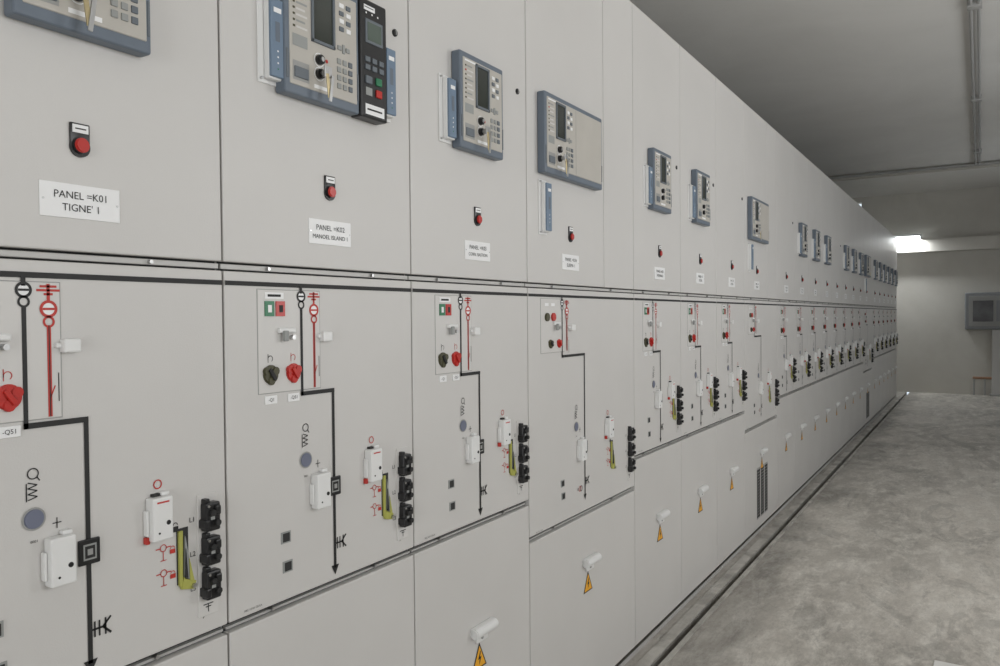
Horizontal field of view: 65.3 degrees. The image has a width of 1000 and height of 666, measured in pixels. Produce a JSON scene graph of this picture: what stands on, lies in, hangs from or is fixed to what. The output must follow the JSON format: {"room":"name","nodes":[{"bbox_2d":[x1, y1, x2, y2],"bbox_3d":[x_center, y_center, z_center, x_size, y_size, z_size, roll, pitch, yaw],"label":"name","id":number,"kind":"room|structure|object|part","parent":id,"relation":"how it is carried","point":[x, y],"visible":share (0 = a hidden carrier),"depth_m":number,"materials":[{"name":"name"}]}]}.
{"room":"electrical room","nodes":[
{"label":"electrical room","id":0,"kind":"room"},
{"bbox_2d":[615,392,999,665],"bbox_3d":[2.857,1.385,5.765,5.300,0.200,19.150,0,1,32],"label":"floor","id":1,"kind":"structure","parent":0,"point":[895,561],"depth_m":4.42,"materials":[{"name":"concrete"}]},
{"bbox_2d":[0,0,227,665],"bbox_3d":[-1.193,0.040,1.557,1.314,2.730,0.598,0,1,32],"label":"tall cabinet","id":2,"kind":"object","parent":1,"relation":"on","point":[113,524],"visible":1,"depth_m":1.30,"materials":[{"name":"grey metal"}]},
{"bbox_3d":[-0.676,-0.211,1.260,0.003,0.055,0.132,0,1,32],"label":"name plate","id":3,"kind":"part","parent":2,"relation":"part of","materials":[{"name":"white plastic"}]},
{"bbox_3d":[-0.675,0.233,1.242,0.029,0.655,0.594,0,1,32],"label":"mimic panel","id":4,"kind":"part","parent":2,"relation":"part of","materials":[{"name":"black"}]},
{"bbox_2d":[215,0,414,665],"bbox_3d":[-0.883,0.027,2.060,1.314,2.730,0.580,0,1,32],"label":"tall cabinet","id":5,"kind":"object","parent":1,"relation":"on","point":[314,108],"visible":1,"depth_m":1.70,"materials":[{"name":"grey metal"}]},
{"bbox_3d":[-0.365,0.220,1.745,0.029,0.655,0.576,0,1,32],"label":"mimic panel","id":6,"kind":"part","parent":5,"relation":"part of","materials":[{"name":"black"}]},
{"bbox_3d":[-0.379,-0.224,1.742,0.003,0.055,0.132,0,1,32],"label":"name plate","id":7,"kind":"part","parent":5,"relation":"part of","materials":[{"name":"white plastic"}]},
{"bbox_2d":[404,0,529,665],"bbox_3d":[-0.573,0.014,2.563,1.314,2.730,0.598,0,1,32],"label":"tall cabinet","id":8,"kind":"object","parent":1,"relation":"on","point":[470,549],"visible":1,"depth_m":2.20,"materials":[{"name":"grey metal"}]},
{"bbox_3d":[-0.054,0.207,2.248,0.029,0.655,0.594,0,1,32],"label":"mimic panel","id":9,"kind":"part","parent":8,"relation":"part of","materials":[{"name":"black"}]},
{"bbox_3d":[-0.064,-0.237,2.253,0.003,0.055,0.132,0,1,32],"label":"name plate","id":10,"kind":"part","parent":8,"relation":"part of","materials":[{"name":"white plastic"}]},
{"bbox_3d":[-0.045,0.870,2.271,0.031,0.050,0.112,0,1,32],"label":"door handle","id":11,"kind":"part","parent":8,"relation":"part of","materials":[{"name":"white plastic"}]},
{"bbox_2d":[521,0,635,665],"bbox_3d":[-0.179,-0.002,3.201,1.314,2.730,0.898,0,1,32],"label":"tall cabinet","id":12,"kind":"object","parent":1,"relation":"on","point":[578,53],"visible":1,"depth_m":2.83,"materials":[{"name":"grey metal"}]},
{"bbox_3d":[0.251,-0.250,2.764,0.003,0.055,0.132,0,1,32],"label":"name plate","id":13,"kind":"part","parent":12,"relation":"part of","materials":[{"name":"white plastic"}]},
{"bbox_3d":[0.340,0.256,2.888,0.029,0.785,0.894,0,1,32],"label":"mimic panel","id":14,"kind":"part","parent":12,"relation":"part of","materials":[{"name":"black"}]},
{"bbox_3d":[0.343,0.854,2.899,0.031,0.050,0.112,0,1,32],"label":"door handle","id":15,"kind":"part","parent":12,"relation":"part of","materials":[{"name":"white plastic"}]},
{"bbox_2d":[629,3,683,645],"bbox_3d":[0.206,-0.019,3.844,1.294,2.730,0.598,0,1,32],"label":"tall cabinet","id":16,"kind":"object","parent":1,"relation":"on","point":[658,417],"visible":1,"depth_m":3.49,"materials":[{"name":"grey metal"}]},
{"bbox_3d":[0.733,0.174,3.525,0.029,0.655,0.594,0,1,32],"label":"mimic panel","id":17,"kind":"part","parent":16,"relation":"part of","materials":[{"name":"black metal"}]},
{"bbox_3d":[0.723,-0.269,3.530,0.003,0.055,0.132,0,1,32],"label":"name plate","id":18,"kind":"part","parent":16,"relation":"part of","materials":[{"name":"white plastic"}]},
{"bbox_3d":[0.742,0.837,3.547,0.031,0.050,0.112,0,1,32],"label":"door handle","id":19,"kind":"part","parent":16,"relation":"part of","materials":[{"name":"white plastic"}]},
{"bbox_2d":[676,45,719,600],"bbox_3d":[0.521,-0.032,4.355,1.294,2.730,0.598,0,1,32],"label":"tall cabinet","id":20,"kind":"object","parent":1,"relation":"on","point":[699,382],"visible":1,"depth_m":4.00,"materials":[{"name":"grey metal"}]},
{"bbox_3d":[1.038,-0.282,4.040,0.003,0.055,0.132,0,1,32],"label":"name plate","id":21,"kind":"part","parent":20,"relation":"part of","materials":[{"name":"white plastic"}]},
{"bbox_3d":[1.047,0.161,4.035,0.029,0.655,0.594,0,1,32],"label":"mimic panel","id":22,"kind":"part","parent":20,"relation":"part of","materials":[{"name":"black metal"}]},
{"bbox_3d":[1.057,0.824,4.058,0.031,0.050,0.112,0,1,32],"label":"door handle","id":23,"kind":"part","parent":20,"relation":"part of","materials":[{"name":"white plastic"}]},
{"bbox_2d":[712,77,747,566],"bbox_3d":[0.829,-0.045,4.870,1.278,2.730,0.598,0,1,32],"label":"tall cabinet","id":24,"kind":"object","parent":1,"relation":"on","point":[731,374],"visible":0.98,"depth_m":4.52,"materials":[{"name":"grey metal"}]},
{"bbox_3d":[1.353,-0.295,4.551,0.003,0.055,0.132,0,1,32],"label":"name plate","id":25,"kind":"part","parent":24,"relation":"part of","materials":[{"name":"white plastic"}]},
{"bbox_3d":[1.362,0.148,4.546,0.029,0.655,0.594,0,1,32],"label":"mimic panel","id":26,"kind":"part","parent":24,"relation":"part of","materials":[{"name":"black metal"}]},
{"bbox_3d":[1.372,0.811,4.569,0.031,0.050,0.112,0,1,32],"label":"door handle","id":27,"kind":"part","parent":24,"relation":"part of","materials":[{"name":"white plastic"}]},
{"bbox_2d":[741,103,779,539],"bbox_3d":[1.238,-0.061,5.499,1.314,2.730,0.898,0,1,32],"label":"tall cabinet","id":28,"kind":"object","parent":1,"relation":"on","point":[760,139],"visible":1,"depth_m":5.12,"materials":[{"name":"grey metal"}]},
{"bbox_3d":[1.668,-0.309,5.061,0.003,0.055,0.132,0,1,32],"label":"name plate","id":29,"kind":"part","parent":28,"relation":"part of","materials":[{"name":"white plastic"}]},
{"bbox_3d":[1.756,0.197,5.185,0.029,0.785,0.894,0,1,32],"label":"mimic panel","id":30,"kind":"part","parent":28,"relation":"part of","materials":[{"name":"black metal"}]},
{"bbox_3d":[1.759,0.795,5.197,0.031,0.050,0.112,0,1,32],"label":"door handle","id":31,"kind":"part","parent":28,"relation":"part of","materials":[{"name":"white plastic"}]},
{"bbox_2d":[619,395,905,665],"bbox_3d":[2.191,1.301,5.780,0.150,0.058,18.280,0,1,32],"label":"edging","id":32,"kind":"object","parent":1,"relation":"on","point":[677,629],"visible":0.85,"depth_m":4.36,"materials":[{"name":"metal"}]},
{"bbox_2d":[774,132,796,508],"bbox_3d":[1.616,-0.077,6.146,1.278,2.730,0.598,0,1,32],"label":"tall cabinet","id":33,"kind":"object","parent":1,"relation":"on","point":[786,362],"visible":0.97,"depth_m":5.80,"materials":[{"name":"grey metal"}]},
{"bbox_3d":[2.140,-0.328,5.827,0.003,0.055,0.132,0,1,32],"label":"name plate","id":34,"kind":"part","parent":33,"relation":"part of","materials":[{"name":"white plastic"}]},
{"bbox_3d":[2.149,0.116,5.822,0.029,0.655,0.594,0,1,32],"label":"mimic panel","id":35,"kind":"part","parent":33,"relation":"part of","materials":[{"name":"black metal"}]},
{"bbox_3d":[2.159,0.778,5.845,0.031,0.050,0.112,0,1,32],"label":"door handle","id":36,"kind":"part","parent":33,"relation":"part of","materials":[{"name":"white plastic"}]},
{"bbox_2d":[791,147,810,492],"bbox_3d":[1.938,-0.091,6.652,1.294,2.730,0.598,0,1,32],"label":"tall cabinet","id":37,"kind":"object","parent":1,"relation":"on","point":[801,237],"visible":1,"depth_m":6.31,"materials":[{"name":"grey metal"}]},
{"bbox_3d":[2.464,0.102,6.333,0.029,0.655,0.594,0,1,32],"label":"mimic panel","id":38,"kind":"part","parent":37,"relation":"part of","materials":[{"name":"black metal"}]},
{"bbox_3d":[2.474,0.765,6.356,0.031,0.050,0.112,0,1,32],"label":"door handle","id":39,"kind":"part","parent":37,"relation":"part of","materials":[{"name":"white plastic"}]},
{"bbox_2d":[806,160,823,477],"bbox_3d":[2.253,-0.104,7.163,1.294,2.730,0.598,0,1,32],"label":"tall cabinet","id":40,"kind":"object","parent":1,"relation":"on","point":[814,174],"visible":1,"depth_m":6.81,"materials":[{"name":"grey metal"}]},
{"bbox_3d":[2.779,0.089,6.843,0.029,0.655,0.594,0,1,32],"label":"mimic panel","id":41,"kind":"part","parent":40,"relation":"part of","materials":[{"name":"black metal"}]},
{"bbox_2d":[819,171,833,466],"bbox_3d":[2.568,-0.117,7.674,1.294,2.730,0.598,0,1,32],"label":"tall cabinet","id":42,"kind":"object","parent":1,"relation":"on","point":[826,182],"visible":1,"depth_m":7.33,"materials":[{"name":"grey metal"}]},
{"bbox_3d":[3.094,0.076,7.354,0.029,0.655,0.594,0,1,32],"label":"mimic panel","id":43,"kind":"part","parent":42,"relation":"part of","materials":[{"name":"black metal"}]},
{"bbox_2d":[829,181,842,455],"bbox_3d":[2.875,-0.130,8.188,1.278,2.730,0.598,0,1,32],"label":"tall cabinet","id":44,"kind":"object","parent":1,"relation":"on","point":[836,190],"visible":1,"depth_m":7.85,"materials":[{"name":"grey metal"}]},
{"bbox_3d":[3.409,0.063,7.865,0.029,0.655,0.594,0,1,32],"label":"mimic panel","id":45,"kind":"part","parent":44,"relation":"part of","materials":[{"name":"black metal"}]},
{"bbox_2d":[839,189,851,446],"bbox_3d":[3.197,-0.143,8.695,1.294,2.730,0.598,0,1,32],"label":"tall cabinet","id":46,"kind":"object","parent":1,"relation":"on","point":[845,249],"visible":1,"depth_m":8.33,"materials":[{"name":"grey metal"}]},
{"bbox_3d":[3.724,0.050,8.375,0.029,0.655,0.594,0,1,32],"label":"mimic panel","id":47,"kind":"part","parent":46,"relation":"part of","materials":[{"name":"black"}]},
{"bbox_2d":[847,196,858,439],"bbox_3d":[3.512,-0.156,9.205,1.294,2.730,0.598,0,1,32],"label":"tall cabinet","id":48,"kind":"object","parent":1,"relation":"on","point":[852,304],"visible":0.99,"depth_m":8.86,"materials":[{"name":"grey metal"}]},
{"bbox_3d":[4.038,0.037,8.886,0.029,0.655,0.594,0,1,32],"label":"mimic panel","id":49,"kind":"part","parent":48,"relation":"part of","materials":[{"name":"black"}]},
{"bbox_2d":[856,203,864,431],"bbox_3d":[3.827,-0.169,9.716,1.294,2.730,0.598,0,1,32],"label":"tall cabinet","id":50,"kind":"object","parent":1,"relation":"on","point":[860,256],"visible":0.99,"depth_m":9.37,"materials":[{"name":"grey metal"}]},
{"bbox_3d":[4.353,0.024,9.396,0.029,0.655,0.594,0,1,32],"label":"mimic panel","id":51,"kind":"part","parent":50,"relation":"part of","materials":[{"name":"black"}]},
{"bbox_2d":[862,209,873,425],"bbox_3d":[4.229,-0.185,10.349,1.314,2.730,0.898,0,1,32],"label":"tall cabinet","id":52,"kind":"object","parent":1,"relation":"on","point":[868,359],"visible":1,"depth_m":9.99,"materials":[{"name":"grey metal"}]},
{"bbox_3d":[4.747,0.073,10.036,0.029,0.785,0.894,0,1,32],"label":"mimic panel","id":53,"kind":"part","parent":52,"relation":"part of","materials":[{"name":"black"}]},
{"bbox_2d":[871,217,878,416],"bbox_3d":[4.614,-0.202,10.992,1.294,2.730,0.598,0,1,32],"label":"tall cabinet","id":54,"kind":"object","parent":1,"relation":"on","point":[875,344],"visible":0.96,"depth_m":10.64,"materials":[{"name":"grey metal"}]},
{"bbox_3d":[5.140,-0.009,10.673,0.029,0.655,0.594,0,1,32],"label":"mimic panel","id":55,"kind":"part","parent":54,"relation":"part of","materials":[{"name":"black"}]},
{"bbox_2d":[875,221,882,412],"bbox_3d":[4.929,-0.215,11.503,1.294,2.730,0.598,0,1,32],"label":"tall cabinet","id":56,"kind":"object","parent":1,"relation":"on","point":[879,226],"visible":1,"depth_m":11.17,"materials":[{"name":"grey metal"}]},
{"bbox_3d":[5.455,-0.022,11.184,0.029,0.655,0.594,0,1,32],"label":"mimic panel","id":57,"kind":"part","parent":56,"relation":"part of","materials":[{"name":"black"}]},
{"bbox_2d":[880,225,887,407],"bbox_3d":[5.244,-0.228,12.014,1.294,2.730,0.598,0,1,32],"label":"tall cabinet","id":58,"kind":"object","parent":1,"relation":"on","point":[884,281],"visible":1,"depth_m":11.68,"materials":[{"name":"grey metal"}]},
{"bbox_3d":[5.770,-0.035,11.694,0.029,0.655,0.594,0,1,32],"label":"mimic panel","id":59,"kind":"part","parent":58,"relation":"part of","materials":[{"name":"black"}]},
{"bbox_2d":[884,229,890,403],"bbox_3d":[5.558,-0.241,12.524,1.294,2.730,0.598,0,1,32],"label":"tall cabinet","id":60,"kind":"object","parent":1,"relation":"on","point":[888,283],"visible":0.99,"depth_m":12.18,"materials":[{"name":"grey metal"}]},
{"bbox_3d":[6.085,-0.048,12.205,0.029,0.655,0.594,0,1,32],"label":"mimic panel","id":61,"kind":"part","parent":60,"relation":"part of","materials":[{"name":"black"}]},
{"bbox_2d":[889,233,894,399],"bbox_3d":[5.873,-0.254,13.035,1.294,2.730,0.598,0,1,32],"label":"tall cabinet","id":62,"kind":"object","parent":1,"relation":"on","point":[891,234],"visible":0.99,"depth_m":12.68,"materials":[{"name":"grey metal"}]},
{"bbox_3d":[6.399,-0.061,12.715,0.029,0.655,0.594,0,1,32],"label":"mimic panel","id":63,"kind":"part","parent":62,"relation":"part of","materials":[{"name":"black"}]},
{"bbox_2d":[892,236,897,396],"bbox_3d":[6.188,-0.267,13.546,1.294,2.730,0.598,0,1,32],"label":"tall cabinet","id":64,"kind":"object","parent":1,"relation":"on","point":[895,285],"visible":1,"depth_m":13.18,"materials":[{"name":"grey metal"}]},
{"bbox_3d":[6.714,-0.074,13.226,0.029,0.655,0.594,0,1,32],"label":"mimic panel","id":65,"kind":"part","parent":64,"relation":"part of","materials":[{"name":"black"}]},
{"bbox_2d":[933,660,961,665],"bbox_3d":[1.984,1.351,2.680,0.900,0.006,0.650,0,1,33],"label":"sheet","id":66,"kind":"object","parent":1,"relation":"on","point":[936,663],"visible":1,"depth_m":3.15,"materials":[{"name":"white paper"}]},
{"bbox_2d":[973,330,999,395],"bbox_3d":[8.428,0.510,13.452,0.470,1.140,0.178,0,1,32],"label":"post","id":67,"kind":"object","parent":1,"relation":"on","point":[995,378],"visible":0.97,"depth_m":13.36,"materials":[{"name":"grey metal"}]},
{"bbox_2d":[630,0,999,197],"bbox_3d":[2.824,-2.414,5.688,5.300,0.200,19.150,0,1,32],"label":"ceiling","id":68,"kind":"structure","parent":0,"point":[854,86],"depth_m":7.10,"materials":[{"name":"grey paint"}]},
{"bbox_2d":[829,0,999,181],"bbox_3d":[2.164,-2.249,4.619,5.100,0.074,16.430,0,1,32],"label":"conduit","id":69,"kind":"object","parent":68,"relation":"attached to","point":[972,5],"depth_m":10.00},
{"bbox_2d":[852,186,999,394],"bbox_3d":[7.917,-0.726,13.960,5.300,3.600,0.200,0,1,32],"label":"wall","id":70,"kind":"structure","parent":0,"point":[936,353],"depth_m":13.88,"materials":[{"name":"paint"}]},
{"bbox_2d":[894,233,921,240],"bbox_3d":[7.194,-1.701,13.887,0.550,0.095,0.160,0,1,32],"label":"lamp","id":71,"kind":"object","parent":70,"relation":"attached to","point":[903,237],"visible":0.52,"depth_m":13.81,"materials":[{"name":"white plastic"}]},
{"bbox_2d":[897,235,999,253],"bbox_3d":[7.792,-1.551,13.751,5.280,0.220,0.249,0,1,32],"label":"trim","id":72,"kind":"structure","parent":70,"relation":"attached to","point":[976,242],"depth_m":13.60,"materials":[{"name":"paint"}]},
{"bbox_2d":[965,292,999,329],"bbox_3d":[8.428,-0.379,13.409,0.750,0.640,0.212,0,1,32],"label":"wall control box","id":73,"kind":"object","parent":70,"relation":"attached to","point":[982,309],"visible":1,"depth_m":13.38,"materials":[{"name":"grey metal"}]}
]}

